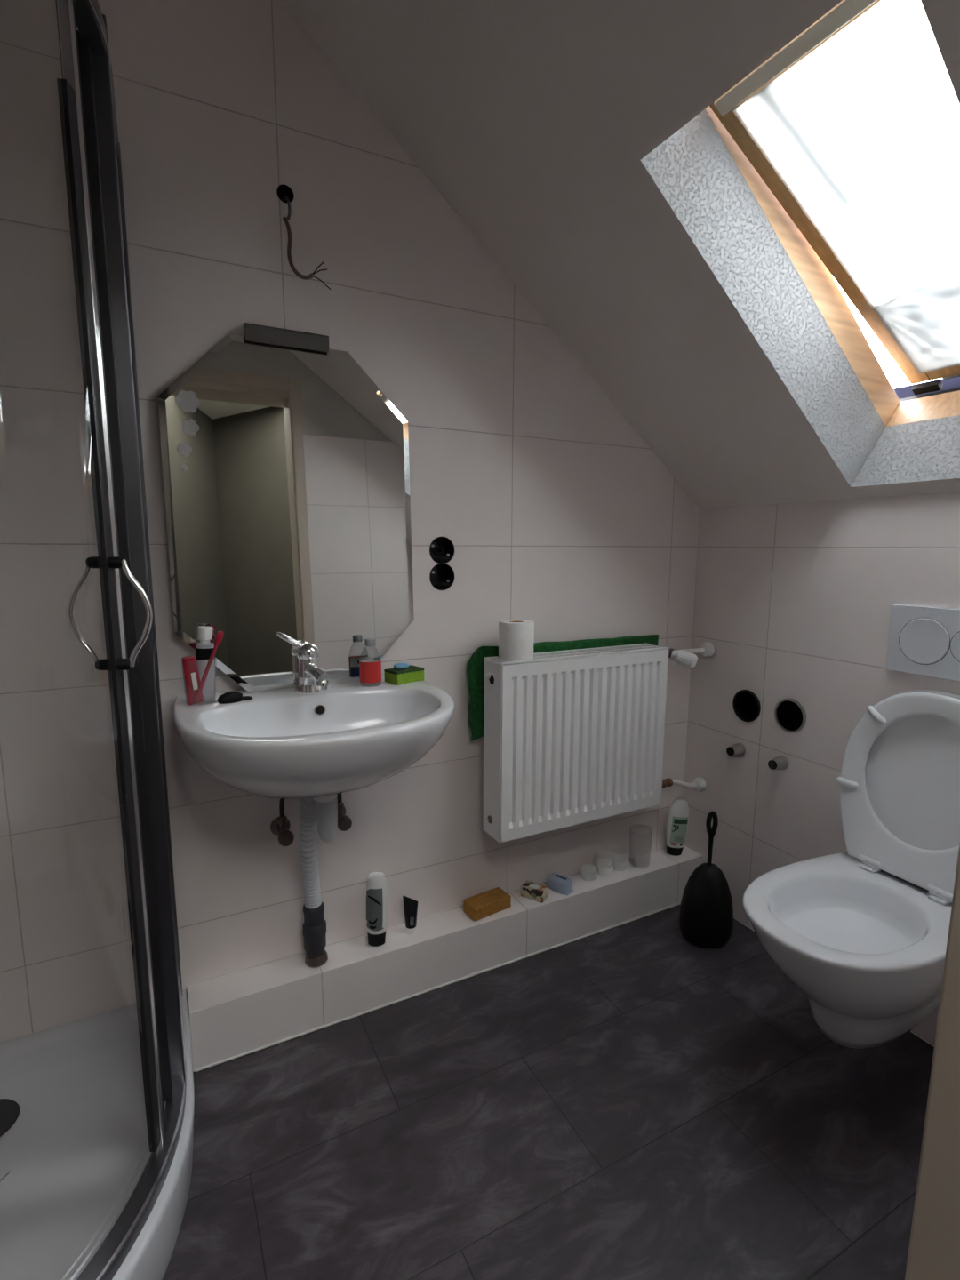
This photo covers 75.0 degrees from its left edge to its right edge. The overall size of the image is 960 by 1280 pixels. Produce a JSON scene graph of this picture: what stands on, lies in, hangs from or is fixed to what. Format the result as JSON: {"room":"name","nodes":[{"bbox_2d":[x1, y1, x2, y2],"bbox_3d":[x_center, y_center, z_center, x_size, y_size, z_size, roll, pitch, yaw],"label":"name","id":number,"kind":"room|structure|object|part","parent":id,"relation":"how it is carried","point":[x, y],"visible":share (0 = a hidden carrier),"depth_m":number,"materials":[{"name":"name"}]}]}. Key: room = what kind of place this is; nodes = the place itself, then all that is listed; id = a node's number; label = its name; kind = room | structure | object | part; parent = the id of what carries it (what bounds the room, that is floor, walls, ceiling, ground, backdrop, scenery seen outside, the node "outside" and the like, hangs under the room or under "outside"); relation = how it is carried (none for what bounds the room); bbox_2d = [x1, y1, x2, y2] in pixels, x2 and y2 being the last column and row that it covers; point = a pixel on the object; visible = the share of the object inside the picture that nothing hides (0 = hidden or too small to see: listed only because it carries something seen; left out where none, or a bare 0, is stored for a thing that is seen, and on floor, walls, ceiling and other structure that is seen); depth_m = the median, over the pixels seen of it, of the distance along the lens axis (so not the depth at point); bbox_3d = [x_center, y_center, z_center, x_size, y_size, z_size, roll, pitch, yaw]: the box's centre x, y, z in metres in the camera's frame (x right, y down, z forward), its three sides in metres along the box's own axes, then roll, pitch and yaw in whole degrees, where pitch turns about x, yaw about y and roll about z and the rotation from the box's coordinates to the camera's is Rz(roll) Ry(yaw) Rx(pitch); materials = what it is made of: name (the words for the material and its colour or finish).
{"room":"bathroom","nodes":[
{"label":"bathroom","id":0,"kind":"room"},
{"bbox_2d":[0,0,700,1042],"bbox_3d":[-0.382,-0.679,1.519,2.680,3.300,0.120,-4,10,-27],"label":"wall","id":1,"kind":"structure","parent":0,"point":[557,515],"depth_m":1.42,"materials":[{"name":"tile"}]},
{"bbox_2d":[270,799,294,846],"bbox_3d":[-0.479,0.410,1.516,0.048,0.182,0.087,-4,10,-27],"label":"angle valve","id":2,"kind":"object","parent":1,"relation":"attached to","point":[280,826],"visible":0.77,"depth_m":1.52,"materials":[{"name":"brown metal"}]},
{"bbox_2d":[277,815,287,828],"bbox_3d":[-0.481,0.464,1.532,0.025,0.070,0.022,-4,10,-27],"label":"outlet","id":3,"kind":"object","parent":2,"relation":"attached to","point":[282,820],"depth_m":1.52,"materials":[{"name":"brown metal"}]},
{"bbox_3d":[-0.469,0.473,1.505,0.038,0.038,0.041,-4,10,-27],"label":"knob","id":4,"kind":"part","parent":2,"relation":"part of","materials":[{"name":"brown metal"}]},
{"bbox_2d":[157,334,414,692],"bbox_3d":[-0.423,-0.280,1.463,0.558,0.792,0.042,-4,10,-27],"label":"mirror","id":5,"kind":"object","parent":1,"relation":"attached to","point":[286,469],"visible":1,"depth_m":1.45,"materials":[{"name":"white mirror"}]},
{"bbox_2d":[243,322,329,352],"bbox_3d":[-0.434,-0.679,1.412,0.184,0.036,0.018,-4,10,-27],"label":"mirror bracket","id":6,"kind":"object","parent":1,"relation":"attached to","point":[253,332],"visible":1,"depth_m":1.40,"materials":[{"name":"grey metal"}]},
{"bbox_2d":[276,184,330,289],"bbox_3d":[-0.409,-0.904,1.427,0.107,0.209,0.106,-4,10,-27],"label":"cable","id":7,"kind":"object","parent":1,"relation":"hanging from","point":[284,193],"visible":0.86,"depth_m":1.38,"materials":[{"name":"black plastic"}]},
{"bbox_2d":[173,675,454,799],"bbox_3d":[-0.330,0.237,1.345,0.578,0.197,0.474,-4,10,-27],"label":"washbasin","id":8,"kind":"object","parent":1,"relation":"attached to","point":[341,738],"visible":0.98,"depth_m":1.23,"materials":[{"name":"white ceramic"}]},
{"bbox_2d":[181,656,215,703],"bbox_3d":[-0.602,0.086,1.344,0.067,0.098,0.067,-4,10,-27],"label":"tumbler","id":9,"kind":"object","parent":8,"relation":"on","point":[214,656],"visible":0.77,"depth_m":1.33,"materials":[{"name":"clear glass"}]},
{"bbox_2d":[182,655,204,704],"bbox_3d":[-0.607,0.086,1.324,0.038,0.105,0.021,-5,10,-30],"label":"toothpaste tube","id":10,"kind":"object","parent":9,"relation":"in","point":[191,674],"visible":1,"depth_m":1.32,"materials":[{"name":"red plastic"}]},
{"bbox_3d":[-0.602,0.087,1.319,0.001,0.037,0.010,7,17,37],"label":"label panel","id":11,"kind":"part","parent":10,"relation":"part of","materials":[{"name":"white"}]},
{"bbox_2d":[195,626,215,697],"bbox_3d":[-0.592,0.049,1.347,0.033,0.156,0.039,4,9,21],"label":"toothpaste tube","id":12,"kind":"object","parent":9,"relation":"in","point":[204,649],"visible":0.78,"depth_m":1.34,"materials":[{"name":"grey plastic"}]},
{"bbox_2d":[192,631,223,701],"bbox_3d":[-0.580,0.055,1.335,0.068,0.149,0.017,-4,10,-28],"label":"toothbrush","id":13,"kind":"object","parent":9,"relation":"in","point":[219,637],"visible":1,"depth_m":1.33,"materials":[{"name":"red plastic"}]},
{"bbox_3d":[-0.583,0.068,1.332,0.010,0.130,0.010,21,-2,-29],"label":"handle","id":14,"kind":"part","parent":13,"relation":"part of","materials":[{"name":"red plastic"}]},
{"bbox_2d":[216,690,252,703],"bbox_3d":[-0.534,0.123,1.361,0.074,0.021,0.029,-6,11,-37],"label":"hair clip","id":15,"kind":"object","parent":8,"relation":"on","point":[229,697],"visible":1,"depth_m":1.35,"materials":[{"name":"black plastic"}]},
{"bbox_2d":[280,632,327,693],"bbox_3d":[-0.399,0.058,1.421,0.085,0.137,0.134,-4,10,-27],"label":"faucet","id":16,"kind":"object","parent":8,"relation":"on","point":[312,678],"visible":1,"depth_m":1.44,"materials":[{"name":"silver metal"}]},
{"bbox_3d":[-0.433,0.004,1.452,0.058,0.040,0.032,-1,9,-11],"label":"lever","id":17,"kind":"part","parent":16,"relation":"part of","materials":[{"name":"silver metal"}]},
{"bbox_3d":[-0.377,0.075,1.424,0.035,0.038,0.104,-5,10,-30],"label":"spout","id":18,"kind":"part","parent":16,"relation":"part of","materials":[{"name":"silver metal"}]},
{"bbox_2d":[298,793,337,967],"bbox_3d":[-0.390,0.574,1.502,0.080,0.520,0.194,-4,10,-27],"label":"trap","id":19,"kind":"object","parent":8,"relation":"attached to","point":[320,813],"visible":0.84,"depth_m":1.50,"materials":[{"name":"white plastic"}]},
{"bbox_2d":[302,901,326,959],"bbox_3d":[-0.420,0.743,1.589,0.058,0.158,0.058,-4,10,-27],"label":"socket","id":20,"kind":"object","parent":19,"relation":"attached to","point":[314,926],"depth_m":1.57,"materials":[{"name":"grey"}]},
{"bbox_2d":[316,797,337,842],"bbox_3d":[-0.347,0.406,1.423,0.047,0.108,0.047,-4,10,-27],"label":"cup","id":21,"kind":"object","parent":19,"relation":"on","point":[326,807],"depth_m":1.40,"materials":[{"name":"grey plastic"}]},
{"bbox_2d":[359,638,381,683],"bbox_3d":[-0.266,0.054,1.518,0.052,0.115,0.042,-2,9,-17],"label":"lotion bottle","id":22,"kind":"object","parent":8,"relation":"on","point":[370,669],"visible":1,"depth_m":1.50,"materials":[{"name":"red plastic"}]},
{"bbox_2d":[384,664,423,685],"bbox_3d":[-0.190,0.087,1.571,0.084,0.032,0.056,-8,12,-43],"label":"sponge","id":23,"kind":"object","parent":8,"relation":"on","point":[412,674],"visible":0.94,"depth_m":1.55,"materials":[{"name":"green plastic"}]},
{"bbox_2d":[392,662,408,669],"bbox_3d":[-0.197,0.065,1.567,0.029,0.014,0.045,8,12,42],"label":"soap bar","id":24,"kind":"object","parent":23,"relation":"on","point":[401,665],"visible":1,"depth_m":1.56,"materials":[{"name":"blue"}]},
{"bbox_2d":[336,792,351,831],"bbox_3d":[-0.353,0.393,1.580,0.048,0.182,0.087,-4,10,-27],"label":"angle valve","id":25,"kind":"object","parent":1,"relation":"attached to","point":[344,821],"visible":0.5,"depth_m":1.56,"materials":[{"name":"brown metal"}]},
{"bbox_2d":[337,801,343,814],"bbox_3d":[-0.355,0.447,1.595,0.025,0.070,0.022,-4,10,-27],"label":"outlet","id":26,"kind":"object","parent":25,"relation":"attached to","point":[340,804],"depth_m":1.58,"materials":[{"name":"brown metal"}]},
{"bbox_3d":[-0.343,0.456,1.569,0.038,0.038,0.041,-4,10,-27],"label":"knob","id":27,"kind":"part","parent":25,"relation":"part of","materials":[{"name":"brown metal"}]},
{"bbox_2d":[429,536,454,564],"bbox_3d":[-0.114,-0.242,1.688,0.073,0.073,0.056,-4,10,-27],"label":"box","id":28,"kind":"object","parent":1,"relation":"attached to","point":[442,548],"visible":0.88,"depth_m":1.71,"materials":[{"name":"black plastic"}]},
{"bbox_2d":[429,562,454,590],"bbox_3d":[-0.114,-0.173,1.698,0.073,0.073,0.056,-4,10,-27],"label":"box","id":29,"kind":"object","parent":1,"relation":"attached to","point":[441,576],"visible":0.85,"depth_m":1.72,"materials":[{"name":"black plastic"}]},
{"bbox_2d":[186,845,703,1071],"bbox_3d":[0.030,0.865,1.845,1.612,0.152,0.100,-4,10,-27],"label":"ledge","id":30,"kind":"object","parent":1,"relation":"attached to","point":[236,1013],"depth_m":1.68,"materials":[{"name":"tile"}]},
{"bbox_2d":[366,872,387,946],"bbox_3d":[-0.275,0.716,1.662,0.058,0.196,0.043,-1,9,-6],"label":"shampoo bottle","id":31,"kind":"object","parent":30,"relation":"on","point":[376,884],"visible":1,"depth_m":1.65,"materials":[{"name":"white plastic"}]},
{"bbox_2d":[368,918,377,925],"bbox_3d":[-0.282,0.742,1.647,0.025,0.018,0.007,1,9,4],"label":"print","id":32,"kind":"object","parent":31,"relation":"on","point":[372,921],"depth_m":1.65,"materials":[{"name":"black paint"}]},
{"bbox_2d":[368,896,381,905],"bbox_3d":[-0.277,0.685,1.642,0.036,0.026,0.008,1,9,2],"label":"print","id":33,"kind":"object","parent":31,"relation":"attached to","point":[372,900],"depth_m":1.64,"materials":[{"name":"black paint"}]},
{"bbox_2d":[402,895,417,934],"bbox_3d":[-0.190,0.750,1.717,0.031,0.112,0.031,5,10,27],"label":"tube","id":34,"kind":"object","parent":30,"relation":"on","point":[410,905],"visible":1,"depth_m":1.71,"materials":[{"name":"black plastic"}]},
{"bbox_3d":[-0.185,0.767,1.706,0.010,0.024,0.002,-2,9,-15],"label":"label panel","id":35,"kind":"part","parent":34,"relation":"part of","materials":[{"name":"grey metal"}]},
{"bbox_2d":[464,887,511,920],"bbox_3d":[0.021,0.770,1.828,0.130,0.040,0.064,-6,10,-34],"label":"sponge","id":36,"kind":"object","parent":30,"relation":"on","point":[484,904],"visible":1,"depth_m":1.81,"materials":[{"name":"orange plastic"}]},
{"bbox_2d":[520,880,548,903],"bbox_3d":[0.165,0.763,1.898,0.080,0.035,0.044,5,10,30],"label":"box","id":37,"kind":"object","parent":30,"relation":"on","point":[535,892],"visible":1,"depth_m":1.88,"materials":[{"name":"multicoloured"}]},
{"bbox_3d":[0.164,0.747,1.896,0.026,0.001,0.020,5,10,30],"label":"label panel","id":38,"kind":"part","parent":37,"relation":"part of","materials":[{"name":"white paper"}]},
{"bbox_2d":[545,872,573,895],"bbox_3d":[0.247,0.756,1.942,0.080,0.037,0.044,7,11,38],"label":"soap bar","id":39,"kind":"object","parent":30,"relation":"on","point":[556,882],"visible":0.97,"depth_m":1.93,"materials":[{"name":"blue"}]},
{"bbox_2d":[580,864,598,880],"bbox_3d":[0.351,0.748,2.014,0.056,0.031,0.056,1,9,2],"label":"round tin","id":40,"kind":"object","parent":30,"relation":"on","point":[589,872],"visible":1,"depth_m":2.00,"materials":[{"name":"white"}]},
{"bbox_2d":[596,862,613,876],"bbox_3d":[0.407,0.745,2.040,0.056,0.031,0.056,1,9,2],"label":"round tin","id":41,"kind":"object","parent":30,"relation":"on","point":[602,871],"visible":0.69,"depth_m":2.02,"materials":[{"name":"white plastic"}]},
{"bbox_2d":[595,850,612,867],"bbox_3d":[0.403,0.714,2.035,0.056,0.031,0.056,1,9,2],"label":"round tin","id":42,"kind":"object","parent":41,"relation":"on","point":[604,859],"visible":1,"depth_m":2.02,"materials":[{"name":"white plastic"}]},
{"bbox_2d":[611,858,627,871],"bbox_3d":[0.461,0.740,2.071,0.056,0.031,0.056,1,9,2],"label":"round tin","id":43,"kind":"object","parent":30,"relation":"on","point":[618,867],"visible":0.62,"depth_m":2.05,"materials":[{"name":"white plastic"}]},
{"bbox_2d":[610,846,627,863],"bbox_3d":[0.459,0.709,2.065,0.056,0.031,0.056,1,9,2],"label":"round tin","id":44,"kind":"object","parent":43,"relation":"on","point":[620,854],"visible":0.97,"depth_m":2.05,"materials":[{"name":"white plastic"}]},
{"bbox_2d":[665,797,689,855],"bbox_3d":[0.682,0.644,2.156,0.077,0.201,0.045,0,9,-4],"label":"shampoo bottle","id":45,"kind":"object","parent":30,"relation":"on","point":[677,821],"visible":1,"depth_m":2.14,"materials":[{"name":"white plastic"}]},
{"bbox_3d":[0.682,0.650,2.140,0.054,0.094,0.008,4,7,-4],"label":"label panel","id":46,"kind":"part","parent":45,"relation":"part of","materials":[{"name":"grey"}]},
{"bbox_2d":[188,509,934,1071],"bbox_3d":[0.311,0.364,1.233,1.609,1.331,1.302,-4,10,-27],"label":"trim","id":47,"kind":"structure","parent":1,"relation":"attached to","point":[675,905],"depth_m":1.74,"materials":[{"name":"white plastic"}]},
{"bbox_2d":[483,642,714,843],"bbox_3d":[0.397,0.287,1.887,0.846,0.524,0.104,-4,10,-27],"label":"radiator","id":48,"kind":"object","parent":1,"relation":"attached to","point":[572,737],"visible":0.98,"depth_m":1.77,"materials":[{"name":"white metal"}]},
{"bbox_2d":[498,619,534,661],"bbox_3d":[0.098,-0.001,1.694,0.094,0.100,0.094,-4,10,-27],"label":"toilet roll","id":49,"kind":"object","parent":48,"relation":"on","point":[516,636],"visible":1,"depth_m":1.66,"materials":[{"name":"paper"}]},
{"bbox_2d":[467,634,659,740],"bbox_3d":[0.272,0.144,1.889,0.689,0.295,0.022,-4,10,-27],"label":"towel","id":50,"kind":"object","parent":48,"relation":"hanging from","point":[476,665],"visible":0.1,"depth_m":1.75,"materials":[{"name":"green fabric"}]},
{"bbox_3d":[0.270,0.278,1.872,0.572,0.490,0.012,-4,10,-27],"label":"panel","id":51,"kind":"part","parent":48,"relation":"part of","materials":[{"name":"white metal"}]},
{"bbox_2d":[484,643,669,663],"bbox_3d":[0.291,0.037,1.798,0.580,0.003,0.097,-4,10,-27],"label":"grille","id":52,"kind":"object","parent":48,"relation":"attached to","point":[650,650],"depth_m":1.79,"materials":[{"name":"white metal"}]},
{"bbox_2d":[162,904,934,1279],"bbox_3d":[0.583,1.280,-0.052,2.710,0.100,4.350,-4,10,-27],"label":"floor","id":53,"kind":"structure","parent":0,"point":[636,1100],"depth_m":1.29,"materials":[{"name":"tile"}]},
{"bbox_2d":[0,989,194,1279],"bbox_3d":[-0.888,0.995,0.955,0.845,0.153,0.846,-4,10,-27],"label":"shower tray","id":54,"kind":"object","parent":53,"relation":"on","point":[75,1149],"visible":0.74,"depth_m":1.15,"materials":[{"name":"white ceramic"}]},
{"bbox_2d":[55,0,186,1279],"bbox_3d":[-0.637,0.005,0.867,0.296,1.831,0.993,1,9,5],"label":"shower door","id":55,"kind":"structure","parent":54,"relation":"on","point":[92,153],"depth_m":0.98,"materials":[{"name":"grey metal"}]},
{"bbox_3d":[-0.581,-0.037,0.911,0.040,0.158,0.008,-1,9,-7],"label":"door handle","id":56,"kind":"part","parent":55,"relation":"part of","materials":[{"name":"silver metal"}]},
{"bbox_3d":[-0.556,-0.112,0.903,0.018,0.017,0.017,-1,9,-7],"label":"handle mount","id":57,"kind":"part","parent":55,"relation":"part of","materials":[{"name":"black plastic"}]},
{"bbox_3d":[-0.646,-0.862,0.737,0.265,0.038,0.988,1,9,5],"label":"rail","id":58,"kind":"part","parent":55,"relation":"part of","materials":[{"name":"grey metal"}]},
{"bbox_3d":[-0.557,0.036,0.925,0.018,0.017,0.017,-1,9,-7],"label":"handle mount","id":59,"kind":"part","parent":55,"relation":"part of","materials":[{"name":"black plastic"}]},
{"bbox_3d":[-0.636,-0.845,0.738,0.250,0.004,0.993,1,9,5],"label":"rail trim","id":60,"kind":"part","parent":55,"relation":"part of","materials":[{"name":"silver metal"}]},
{"bbox_3d":[-0.527,-0.112,0.906,0.018,0.017,0.017,-1,9,-7],"label":"handle mount","id":61,"kind":"part","parent":55,"relation":"part of","materials":[{"name":"black plastic"}]},
{"bbox_3d":[-0.527,0.036,0.929,0.018,0.017,0.017,-1,9,-7],"label":"handle mount","id":62,"kind":"part","parent":55,"relation":"part of","materials":[{"name":"black plastic"}]},
{"bbox_3d":[-0.654,0.894,1.001,0.265,0.033,0.988,1,9,5],"label":"rail","id":63,"kind":"part","parent":55,"relation":"part of","materials":[{"name":"grey metal"}]},
{"bbox_3d":[-0.503,-0.038,0.921,0.040,0.158,0.008,-1,9,-7],"label":"door handle","id":64,"kind":"part","parent":55,"relation":"part of","materials":[{"name":"silver metal"}]},
{"bbox_3d":[-0.643,0.880,0.997,0.250,0.004,0.993,1,9,5],"label":"rail trim","id":65,"kind":"part","parent":55,"relation":"part of","materials":[{"name":"silver metal"}]},
{"bbox_2d":[679,810,733,948],"bbox_3d":[0.703,0.723,1.923,0.160,0.415,0.136,0,9,0],"label":"toilet brush","id":66,"kind":"object","parent":53,"relation":"on","point":[706,916],"visible":1,"depth_m":1.89,"materials":[{"name":"black plastic"}]},
{"bbox_3d":[0.704,0.606,1.905,0.029,0.177,0.029,9,12,44],"label":"brush handle","id":67,"kind":"part","parent":66,"relation":"part of","materials":[{"name":"black plastic"}]},
{"bbox_2d":[281,0,959,509],"bbox_3d":[0.554,-0.853,1.174,1.788,1.461,1.540,-4,10,-27],"label":"ceiling","id":68,"kind":"structure","parent":0,"point":[578,142],"depth_m":1.35,"materials":[{"name":"paint"}]},
{"bbox_2d":[704,0,959,426],"bbox_3d":[0.899,-0.815,1.234,0.952,0.707,0.668,-4,10,-27],"label":"window","id":69,"kind":"structure","parent":68,"relation":"attached to","point":[813,260],"depth_m":1.41,"materials":[{"name":"brown wood"}]},
{"bbox_3d":[0.570,-1.022,1.030,0.062,0.061,0.352,-4,10,-27],"label":"sash rail","id":70,"kind":"part","parent":69,"relation":"part of","materials":[{"name":"brown wood"}]},
{"bbox_2d":[732,0,959,374],"bbox_3d":[0.890,-0.816,1.212,0.706,0.394,0.411,-4,10,-27],"label":"sheet","id":71,"kind":"object","parent":69,"relation":"attached to","point":[862,132],"visible":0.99,"depth_m":1.18,"materials":[{"name":"glass"}]},
{"bbox_3d":[1.218,-0.665,1.423,0.062,0.061,0.352,-4,10,-27],"label":"sash rail","id":72,"kind":"part","parent":69,"relation":"part of","materials":[{"name":"brown wood"}]},
{"bbox_3d":[1.195,-0.659,1.520,0.021,0.027,0.120,-4,10,-27],"label":"latch plate","id":73,"kind":"part","parent":69,"relation":"part of","materials":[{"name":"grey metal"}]},
{"bbox_2d":[684,492,959,1045],"bbox_3d":[1.105,0.315,1.572,0.120,1.330,1.420,-4,10,-27],"label":"wall","id":74,"kind":"structure","parent":0,"point":[795,601],"depth_m":1.80,"materials":[{"name":"tile"}]},
{"bbox_2d":[726,743,745,756],"bbox_3d":[0.805,0.349,1.976,0.048,0.041,0.041,-4,10,-27],"label":"pipe stub","id":75,"kind":"object","parent":74,"relation":"attached to","point":[738,749],"visible":1,"depth_m":1.97,"materials":[{"name":"silver metal"}]},
{"bbox_2d":[732,689,760,721],"bbox_3d":[0.869,0.203,1.971,0.091,0.101,0.101,-4,10,-27],"label":"pipe","id":76,"kind":"object","parent":74,"relation":"attached to","point":[746,704],"visible":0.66,"depth_m":2.00,"materials":[{"name":"black plastic"}]},
{"bbox_2d":[768,755,788,769],"bbox_3d":[0.875,0.365,1.842,0.048,0.041,0.041,-4,10,-27],"label":"pipe stub","id":77,"kind":"object","parent":74,"relation":"attached to","point":[779,763],"visible":1,"depth_m":1.83,"materials":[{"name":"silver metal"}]},
{"bbox_2d":[774,697,806,733],"bbox_3d":[0.938,0.217,1.838,0.091,0.101,0.101,-4,10,-27],"label":"pipe","id":78,"kind":"object","parent":74,"relation":"attached to","point":[789,715],"visible":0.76,"depth_m":1.86,"materials":[{"name":"black plastic"}]},
{"bbox_2d":[743,689,959,1048],"bbox_3d":[0.841,0.518,1.380,0.543,0.774,0.385,-4,10,-27],"label":"toilet","id":79,"kind":"object","parent":74,"relation":"attached to","point":[861,931],"visible":0.97,"depth_m":1.44,"materials":[{"name":"white ceramic"}]},
{"bbox_3d":[0.840,0.742,1.413,0.543,0.320,0.374,-4,10,-27],"label":"bowl","id":80,"kind":"part","parent":79,"relation":"part of","materials":[{"name":"white ceramic"}]},
{"bbox_3d":[1.024,0.344,1.448,0.073,0.439,0.374,-4,10,-27],"label":"seat","id":81,"kind":"part","parent":79,"relation":"part of","materials":[{"name":"white plastic"}]},
{"bbox_3d":[0.999,0.564,1.469,0.006,0.007,0.108,-4,10,-27],"label":"hinge rod","id":82,"kind":"part","parent":79,"relation":"part of","materials":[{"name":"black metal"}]},
{"bbox_3d":[1.042,0.343,1.458,0.077,0.449,0.380,-4,10,-27],"label":"lid","id":83,"kind":"part","parent":79,"relation":"part of","materials":[{"name":"white plastic"}]},
{"bbox_2d":[886,604,959,681],"bbox_3d":[1.073,0.008,1.440,0.016,0.162,0.248,-4,10,-27],"label":"flush plate","id":84,"kind":"object","parent":74,"relation":"attached to","point":[924,640],"visible":1,"depth_m":1.47,"materials":[{"name":"white plastic"}]},
{"bbox_3d":[0.262,-0.488,0.268,2.460,3.300,0.120,-4,10,-27],"label":"wall","id":85,"kind":"structure","parent":0,"visible":0},
{"bbox_2d":[904,844,959,1279],"bbox_3d":[0.083,0.150,0.269,0.840,2.035,0.140,-4,10,-27],"label":"door","id":86,"kind":"structure","parent":85,"relation":"in","point":[934,1242],"depth_m":0.52,"materials":[{"name":"beige"}]}
]}

